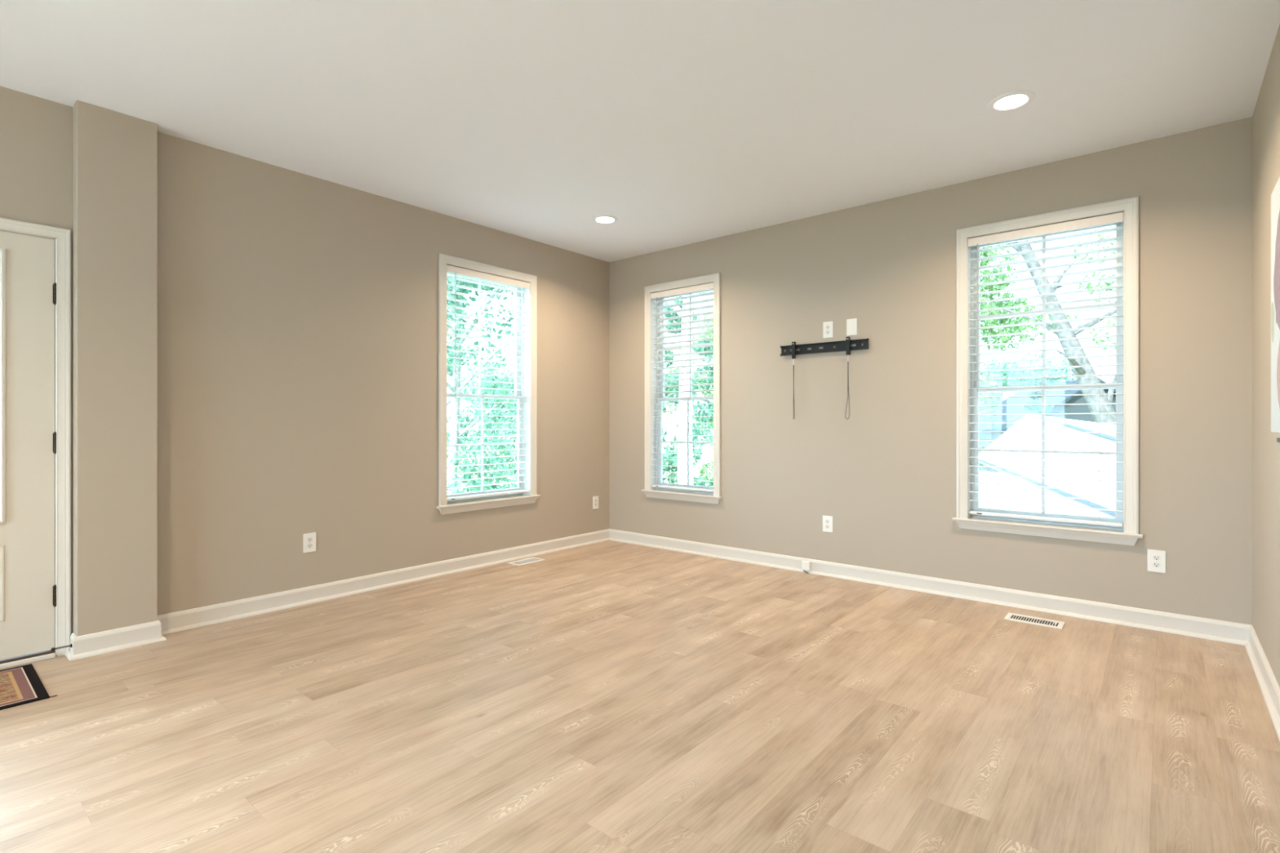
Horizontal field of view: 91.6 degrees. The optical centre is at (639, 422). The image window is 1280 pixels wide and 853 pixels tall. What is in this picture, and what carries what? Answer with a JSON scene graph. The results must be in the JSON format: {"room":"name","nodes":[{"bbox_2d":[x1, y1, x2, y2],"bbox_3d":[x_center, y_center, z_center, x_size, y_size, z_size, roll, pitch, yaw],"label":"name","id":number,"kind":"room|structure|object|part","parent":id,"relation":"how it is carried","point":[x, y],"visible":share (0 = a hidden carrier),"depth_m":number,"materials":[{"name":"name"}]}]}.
{"room":"empty living room","nodes":[
{"label":"empty living room","id":0,"kind":"room"},
{"bbox_2d":[72,100,157,636],"bbox_3d":[-2.703,-0.215,3.212,0.110,2.740,0.321,0,0,40],"label":"wall","id":1,"kind":"structure","parent":0,"point":[115,153],"depth_m":3.16,"materials":[{"name":"beige paint"}]},
{"bbox_2d":[0,85,608,634],"bbox_3d":[-3.133,-0.215,2.911,0.160,2.740,8.600,0,0,40],"label":"wall","id":2,"kind":"structure","parent":0,"point":[298,313],"depth_m":3.98,"materials":[{"name":"beige paint"}]},
{"bbox_2d":[0,217,71,669],"bbox_3d":[-3.223,0.096,2.755,0.212,2.118,1.031,0,0,40],"label":"door","id":3,"kind":"structure","parent":2,"relation":"in","point":[35,259],"depth_m":3.02,"materials":[{"name":"white wood"}]},
{"bbox_3d":[-3.079,0.760,2.852,0.004,0.360,0.236,0,0,40],"label":"panel","id":4,"kind":"part","parent":3,"relation":"part of","materials":[{"name":"beige paint"}]},
{"bbox_3d":[-3.183,-0.172,2.721,0.013,1.299,0.575,0,0,40],"label":"lite molding","id":5,"kind":"part","parent":3,"relation":"part of","materials":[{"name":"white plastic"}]},
{"bbox_3d":[-3.174,1.145,2.713,0.022,0.020,0.919,0,0,40],"label":"threshold trim","id":6,"kind":"part","parent":3,"relation":"part of","materials":[{"name":"white wood"}]},
{"bbox_2d":[50,644,71,651],"bbox_3d":[-2.824,1.099,3.037,0.018,0.018,0.075,0,0,40],"label":"door stop","id":7,"kind":"object","parent":2,"relation":"attached to","point":[53,649],"visible":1,"depth_m":3.04,"materials":[{"name":"black metal"}]},
{"bbox_2d":[302,532,315,553],"bbox_3d":[-2.117,0.770,3.989,0.008,0.123,0.079,0,0,40],"label":"wall outlet","id":8,"kind":"object","parent":2,"relation":"attached to","point":[308,539],"visible":1,"depth_m":3.98,"materials":[{"name":"white plastic"}]},
{"bbox_2d":[306,537,312,542],"bbox_3d":[-2.115,0.750,3.987,0.003,0.027,0.034,0,0,40],"label":"socket","id":9,"kind":"object","parent":8,"relation":"attached to","point":[308,539],"depth_m":3.98,"materials":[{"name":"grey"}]},
{"bbox_2d":[306,543,312,547],"bbox_3d":[-2.115,0.789,3.987,0.003,0.027,0.034,0,0,40],"label":"socket","id":10,"kind":"object","parent":8,"relation":"attached to","point":[308,545],"depth_m":3.98,"materials":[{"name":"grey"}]},
{"bbox_2d":[65,528,608,661],"bbox_3d":[-1.532,1.102,4.580,0.141,0.104,3.984,0,0,40],"label":"baseboard","id":11,"kind":"structure","parent":2,"relation":"attached to","point":[178,621],"depth_m":3.90,"materials":[{"name":"white"}]},
{"bbox_3d":[-2.686,1.145,3.198,0.128,0.020,0.383,0,0,40],"label":"shoe molding","id":12,"kind":"part","parent":11,"relation":"part of","materials":[{"name":"white wood"}]},
{"bbox_2d":[436,253,540,515],"bbox_3d":[-1.264,-0.288,5.106,0.215,1.977,0.987,0,0,40],"label":"window","id":13,"kind":"structure","parent":2,"relation":"in","point":[526,420],"depth_m":5.22,"materials":[{"name":"white wood"}]},
{"bbox_3d":[-1.325,-0.706,5.158,0.030,1.008,0.816,0,0,40],"label":"sash","id":14,"kind":"part","parent":13,"relation":"part of","materials":[{"name":"white plastic"}]},
{"bbox_3d":[-1.299,0.191,5.136,0.030,0.852,0.816,0,0,40],"label":"sash","id":15,"kind":"part","parent":13,"relation":"part of","materials":[{"name":"white plastic"}]},
{"bbox_2d":[447,264,529,501],"bbox_3d":[-1.237,-0.303,5.084,0.086,1.808,0.815,0,0,40],"label":"window blind","id":16,"kind":"object","parent":13,"relation":"attached to","point":[452,269],"visible":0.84,"depth_m":5.03,"materials":[{"name":"white plastic"}]},
{"bbox_3d":[-1.436,-0.291,4.867,0.060,1.749,0.002,0,0,40],"label":"ladder cord","id":17,"kind":"part","parent":16,"relation":"part of","materials":[{"name":"white fabric"}]},
{"bbox_3d":[-1.247,0.592,5.092,0.060,0.018,0.807,0,0,40],"label":"rail","id":18,"kind":"part","parent":16,"relation":"part of","materials":[{"name":"white plastic"}]},
{"bbox_3d":[-1.228,0.639,5.076,0.120,0.018,0.987,0,0,40],"label":"sill","id":19,"kind":"part","parent":13,"relation":"part of","materials":[{"name":"white wood"}]},
{"bbox_2d":[592,496,598,509],"bbox_3d":[-0.427,0.772,5.999,0.008,0.123,0.079,0,0,40],"label":"wall outlet","id":20,"kind":"object","parent":2,"relation":"attached to","point":[595,499],"visible":1,"depth_m":6.00,"materials":[{"name":"white plastic"}]},
{"bbox_2d":[0,540,1279,852],"bbox_3d":[-1.332,1.255,1.397,4.865,0.200,8.920,0,0,40],"label":"floor","id":21,"kind":"structure","parent":0,"point":[608,696],"depth_m":2.34,"materials":[{"name":"brown wood"}]},
{"bbox_2d":[0,663,57,710],"bbox_3d":[-2.980,1.151,2.432,0.550,0.007,0.969,0,0,40],"label":"doormat","id":22,"kind":"object","parent":21,"relation":"on","point":[20,685],"visible":1,"depth_m":2.69,"materials":[{"name":"black"}]},
{"bbox_2d":[506,557,545,565],"bbox_3d":[-0.943,1.150,5.164,0.152,0.010,0.284,0,0,40],"label":"floor vent","id":23,"kind":"object","parent":21,"relation":"in","point":[523,562],"visible":1,"depth_m":5.16,"materials":[{"name":"white metal"}]},
{"bbox_2d":[1004,613,1065,629],"bbox_3d":[2.293,1.150,3.619,0.284,0.010,0.152,0,0,40],"label":"floor vent","id":24,"kind":"object","parent":21,"relation":"in","point":[1011,616],"visible":1,"depth_m":3.61,"materials":[{"name":"white metal"}]},
{"bbox_2d":[0,0,1279,262],"bbox_3d":[-1.332,-1.710,1.397,4.865,0.250,8.920,0,0,40],"label":"ceiling","id":25,"kind":"structure","parent":0,"point":[682,122],"depth_m":2.97,"materials":[{"name":"white paint"}]},
{"bbox_2d":[591,214,617,223],"bbox_3d":[-0.272,-1.580,4.850,0.202,0.009,0.202,0,0,40],"label":"recessed light","id":26,"kind":"object","parent":25,"relation":"in","point":[602,219],"visible":1,"depth_m":4.83,"materials":[{"name":"white paint"}]},
{"bbox_2d":[987,89,1035,111],"bbox_3d":[1.827,-1.580,3.065,0.202,0.009,0.202,0,0,40],"label":"recessed light","id":27,"kind":"object","parent":25,"relation":"in","point":[1014,100],"visible":1,"depth_m":3.05,"materials":[{"name":"white paint"}]},
{"bbox_2d":[608,116,1252,625],"bbox_3d":[1.486,-0.215,4.750,4.865,2.740,0.160,0,0,40],"label":"wall","id":28,"kind":"structure","parent":0,"point":[885,474],"depth_m":4.25,"materials":[{"name":"beige paint"}]},
{"bbox_2d":[640,272,722,504],"bbox_3d":[0.410,-0.288,5.631,0.867,1.977,0.215,0,0,40],"label":"window","id":29,"kind":"structure","parent":28,"relation":"in","point":[650,452],"depth_m":5.80,"materials":[{"name":"white wood"}]},
{"bbox_3d":[0.380,0.639,5.595,0.867,0.018,0.120,0,0,40],"label":"sill","id":30,"kind":"part","parent":29,"relation":"part of","materials":[{"name":"white wood"}]},
{"bbox_2d":[650,282,713,492],"bbox_3d":[0.388,-0.303,5.604,0.695,1.808,0.086,0,0,40],"label":"window blind","id":31,"kind":"object","parent":29,"relation":"attached to","point":[708,286],"visible":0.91,"depth_m":5.60,"materials":[{"name":"white plastic"}]},
{"bbox_3d":[0.396,0.592,5.614,0.687,0.018,0.060,0,0,40],"label":"rail","id":32,"kind":"part","parent":31,"relation":"part of","materials":[{"name":"white plastic"}]},
{"bbox_3d":[0.575,-0.291,5.464,0.002,1.749,0.060,0,0,40],"label":"ladder cord","id":33,"kind":"part","parent":31,"relation":"part of","materials":[{"name":"white fabric"}]},
{"bbox_3d":[0.440,0.191,5.666,0.696,0.852,0.030,0,0,40],"label":"sash","id":34,"kind":"part","parent":29,"relation":"part of","materials":[{"name":"white plastic"}]},
{"bbox_3d":[0.461,-0.706,5.692,0.696,1.008,0.030,0,0,40],"label":"sash","id":35,"kind":"part","parent":29,"relation":"part of","materials":[{"name":"white plastic"}]},
{"bbox_2d":[801,560,810,573],"bbox_3d":[1.277,1.110,4.781,0.066,0.086,0.034,0,0,40],"label":"junction box","id":36,"kind":"object","parent":28,"relation":"attached to","point":[806,565],"visible":1,"depth_m":4.77,"materials":[{"name":"white plastic"}]},
{"bbox_2d":[780,336,868,419],"bbox_3d":[1.376,-0.325,4.703,0.690,0.604,0.053,0,0,40],"label":"bracket","id":37,"kind":"object","parent":28,"relation":"attached to","point":[843,345],"visible":1,"depth_m":4.68,"materials":[{"name":"black metal"}]},
{"bbox_3d":[1.195,-0.561,4.834,0.026,0.132,0.018,0,0,40],"label":"arm","id":38,"kind":"part","parent":37,"relation":"part of","materials":[{"name":"black metal"}]},
{"bbox_3d":[1.194,-0.235,4.830,0.012,0.423,0.004,0,0,40],"label":"pull cord","id":39,"kind":"part","parent":37,"relation":"part of","materials":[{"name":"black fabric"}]},
{"bbox_3d":[1.383,-0.567,4.712,0.690,0.084,0.029,0,0,40],"label":"wall rail","id":40,"kind":"part","parent":37,"relation":"part of","materials":[{"name":"black metal"}]},
{"bbox_3d":[1.519,-0.235,4.558,0.034,0.424,0.004,0,0,40],"label":"pull cord","id":41,"kind":"part","parent":37,"relation":"part of","materials":[{"name":"black fabric"}]},
{"bbox_3d":[1.524,-0.561,4.556,0.026,0.132,0.018,0,0,40],"label":"arm","id":42,"kind":"part","parent":37,"relation":"part of","materials":[{"name":"black metal"}]},
{"bbox_2d":[822,515,832,533],"bbox_3d":[1.416,0.766,4.698,0.079,0.123,0.008,0,0,40],"label":"wall outlet","id":43,"kind":"object","parent":28,"relation":"attached to","point":[827,520],"visible":1,"depth_m":4.69,"materials":[{"name":"white plastic"}]},
{"bbox_2d":[822,320,833,337],"bbox_3d":[1.419,-0.701,4.696,0.079,0.123,0.008,0,0,40],"label":"wall outlet","id":44,"kind":"object","parent":28,"relation":"attached to","point":[828,326],"visible":1,"depth_m":4.69,"materials":[{"name":"white plastic"}]},
{"bbox_2d":[846,318,857,335],"bbox_3d":[1.558,-0.703,4.580,0.079,0.123,0.007,0,0,40],"label":"cable plate","id":45,"kind":"object","parent":28,"relation":"attached to","point":[851,324],"visible":1,"depth_m":4.58,"materials":[{"name":"white plastic"}]},
{"bbox_2d":[608,528,1250,645],"bbox_3d":[1.425,1.102,4.676,4.545,0.104,0.031,0,0,40],"label":"baseboard","id":46,"kind":"structure","parent":28,"relation":"attached to","point":[1228,632],"depth_m":4.03,"materials":[{"name":"white wood"}]},
{"bbox_2d":[951,195,1142,546],"bbox_3d":[2.502,-0.288,3.873,0.977,1.977,0.215,0,0,40],"label":"window","id":47,"kind":"structure","parent":28,"relation":"in","point":[1127,535],"depth_m":3.80,"materials":[{"name":"white wood"}]},
{"bbox_2d":[968,212,1124,527],"bbox_3d":[2.479,-0.303,3.846,0.805,1.808,0.086,0,0,40],"label":"window blind","id":48,"kind":"object","parent":47,"relation":"attached to","point":[1117,217],"visible":1,"depth_m":3.83,"materials":[{"name":"white plastic"}]},
{"bbox_3d":[2.267,-0.291,4.041,0.002,1.749,0.060,0,0,40],"label":"ladder cord","id":49,"kind":"part","parent":48,"relation":"part of","materials":[{"name":"white fabric"}]},
{"bbox_3d":[2.488,0.592,3.855,0.797,0.018,0.060,0,0,40],"label":"rail","id":50,"kind":"part","parent":48,"relation":"part of","materials":[{"name":"white plastic"}]},
{"bbox_3d":[2.472,0.639,3.836,0.977,0.018,0.120,0,0,40],"label":"sill","id":51,"kind":"part","parent":47,"relation":"part of","materials":[{"name":"white wood"}]},
{"bbox_3d":[2.553,-0.706,3.933,0.806,1.008,0.030,0,0,40],"label":"sash","id":52,"kind":"part","parent":47,"relation":"part of","materials":[{"name":"white plastic"}]},
{"bbox_3d":[2.532,0.191,3.907,0.806,0.852,0.030,0,0,40],"label":"sash","id":53,"kind":"part","parent":47,"relation":"part of","materials":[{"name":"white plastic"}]},
{"bbox_2d":[1147,549,1165,573],"bbox_3d":[2.879,0.773,3.469,0.079,0.123,0.008,0,0,40],"label":"wall outlet","id":54,"kind":"object","parent":28,"relation":"attached to","point":[1156,558],"visible":1,"depth_m":3.47,"materials":[{"name":"white plastic"}]},
{"bbox_2d":[1152,555,1160,560],"bbox_3d":[2.878,0.753,3.467,0.034,0.027,0.003,0,0,40],"label":"socket","id":55,"kind":"object","parent":54,"relation":"attached to","point":[1155,557],"depth_m":3.47,"materials":[{"name":"grey plastic"}]},
{"bbox_2d":[1152,562,1160,567],"bbox_3d":[2.878,0.792,3.467,0.034,0.027,0.003,0,0,40],"label":"socket","id":56,"kind":"object","parent":54,"relation":"attached to","point":[1154,564],"depth_m":3.47,"materials":[{"name":"grey plastic"}]},
{"bbox_2d":[1252,23,1279,687],"bbox_3d":[0.469,-0.215,-0.117,0.160,2.740,8.600,0,0,40],"label":"wall","id":57,"kind":"structure","parent":0,"point":[1266,114],"depth_m":2.83,"materials":[{"name":"beige paint"}]},
{"bbox_2d":[1244,625,1279,741],"bbox_3d":[0.396,1.102,-0.056,0.031,0.104,8.600,0,0,40],"label":"baseboard","id":58,"kind":"structure","parent":57,"relation":"attached to","point":[1268,685],"depth_m":2.69,"materials":[{"name":"white"}]},
{"bbox_2d":[1271,176,1279,432],"bbox_3d":[2.047,-0.420,1.914,0.036,0.914,1.220,0,0,40],"label":"print","id":59,"kind":"object","parent":57,"relation":"attached to","point":[1275,196],"visible":1,"depth_m":2.29,"materials":[{"name":"white"}]},
{"label":"outside","id":60,"kind":"structure","parent":0,"visible":0},
{"bbox_2d":[447,436,998,509],"bbox_3d":[6.130,2.905,13.805,140.000,0.300,160.000,0,0,40],"label":"ground","id":61,"kind":"structure","parent":60,"point":[982,479],"depth_m":32.90,"materials":[{"name":"green plant"}]},
{"bbox_2d":[447,274,516,494],"bbox_3d":[-3.253,-0.832,10.906,3.907,7.283,3.771,0,0,40],"label":"tree","id":62,"kind":"object","parent":61,"relation":"on","point":[459,354],"visible":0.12,"depth_m":10.94,"materials":[{"name":"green plant"}]},
{"bbox_2d":[447,363,516,491],"bbox_3d":[-3.401,0.456,18.198,5.395,4.732,5.000,0,0,40],"label":"tree","id":63,"kind":"object","parent":61,"relation":"on","point":[484,384],"visible":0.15,"depth_m":17.17,"materials":[{"name":"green plant"}]},
{"bbox_2d":[662,292,713,486],"bbox_3d":[0.416,-0.787,13.034,3.148,7.193,2.861,0,0,21],"label":"tree","id":64,"kind":"object","parent":61,"relation":"on","point":[710,406],"visible":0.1,"depth_m":12.50,"materials":[{"name":"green plant"}]},
{"bbox_2d":[662,309,713,486],"bbox_3d":[2.943,-0.514,19.857,4.855,6.652,5.110,0,0,40],"label":"tree","id":65,"kind":"object","parent":61,"relation":"on","point":[709,329],"visible":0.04,"depth_m":19.47,"materials":[{"name":"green plant"}]},
{"bbox_2d":[664,293,712,484],"bbox_3d":[0.780,-0.768,8.548,1.345,7.160,1.320,0,0,40],"label":"tree","id":66,"kind":"object","parent":61,"relation":"on","point":[682,413],"visible":0.02,"depth_m":8.39,"materials":[{"name":"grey plant"}]},
{"bbox_2d":[978,391,1015,416],"bbox_3d":[27.547,0.205,51.000,8.800,5.100,6.800,0,0,0],"label":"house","id":67,"kind":"structure","parent":61,"relation":"on","point":[1009,393],"depth_m":48.01,"materials":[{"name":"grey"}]},
{"bbox_2d":[978,243,1042,469],"bbox_3d":[13.528,-4.070,29.007,8.661,13.759,9.218,0,0,22],"label":"tree","id":68,"kind":"object","parent":61,"relation":"on","point":[1006,339],"visible":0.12,"depth_m":26.80,"materials":[{"name":"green plant"}]},
{"bbox_2d":[978,352,1075,404],"bbox_3d":[39.111,-1.778,64.351,17.915,10.608,16.524,0,0,40],"label":"tree","id":69,"kind":"object","parent":61,"relation":"on","point":[1024,373],"visible":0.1,"depth_m":62.22,"materials":[{"name":"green plant"}]},
{"bbox_2d":[1018,373,1060,420],"bbox_3d":[16.973,0.375,26.167,1.787,4.881,1.539,0,0,-34],"label":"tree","id":70,"kind":"object","parent":61,"relation":"on","point":[1048,408],"visible":0.23,"depth_m":26.10,"materials":[{"name":"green plant"}]},
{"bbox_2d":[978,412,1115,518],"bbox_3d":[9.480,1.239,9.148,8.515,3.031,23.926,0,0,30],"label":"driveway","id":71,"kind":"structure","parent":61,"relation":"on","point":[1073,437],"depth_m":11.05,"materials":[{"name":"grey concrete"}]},
{"bbox_2d":[978,377,1115,472],"bbox_3d":[23.281,0.240,34.500,8.000,5.030,5.800,0,0,0],"label":"house","id":72,"kind":"structure","parent":61,"relation":"on","point":[1076,399],"depth_m":33.51,"materials":[{"name":"grey"}]},
{"bbox_2d":[980,226,1115,425],"bbox_3d":[15.953,-3.663,23.221,8.821,13.233,6.342,0,0,16],"label":"tree","id":73,"kind":"object","parent":61,"relation":"on","point":[1099,408],"visible":0.2,"depth_m":22.67,"materials":[{"name":"grey plant"}]}
]}

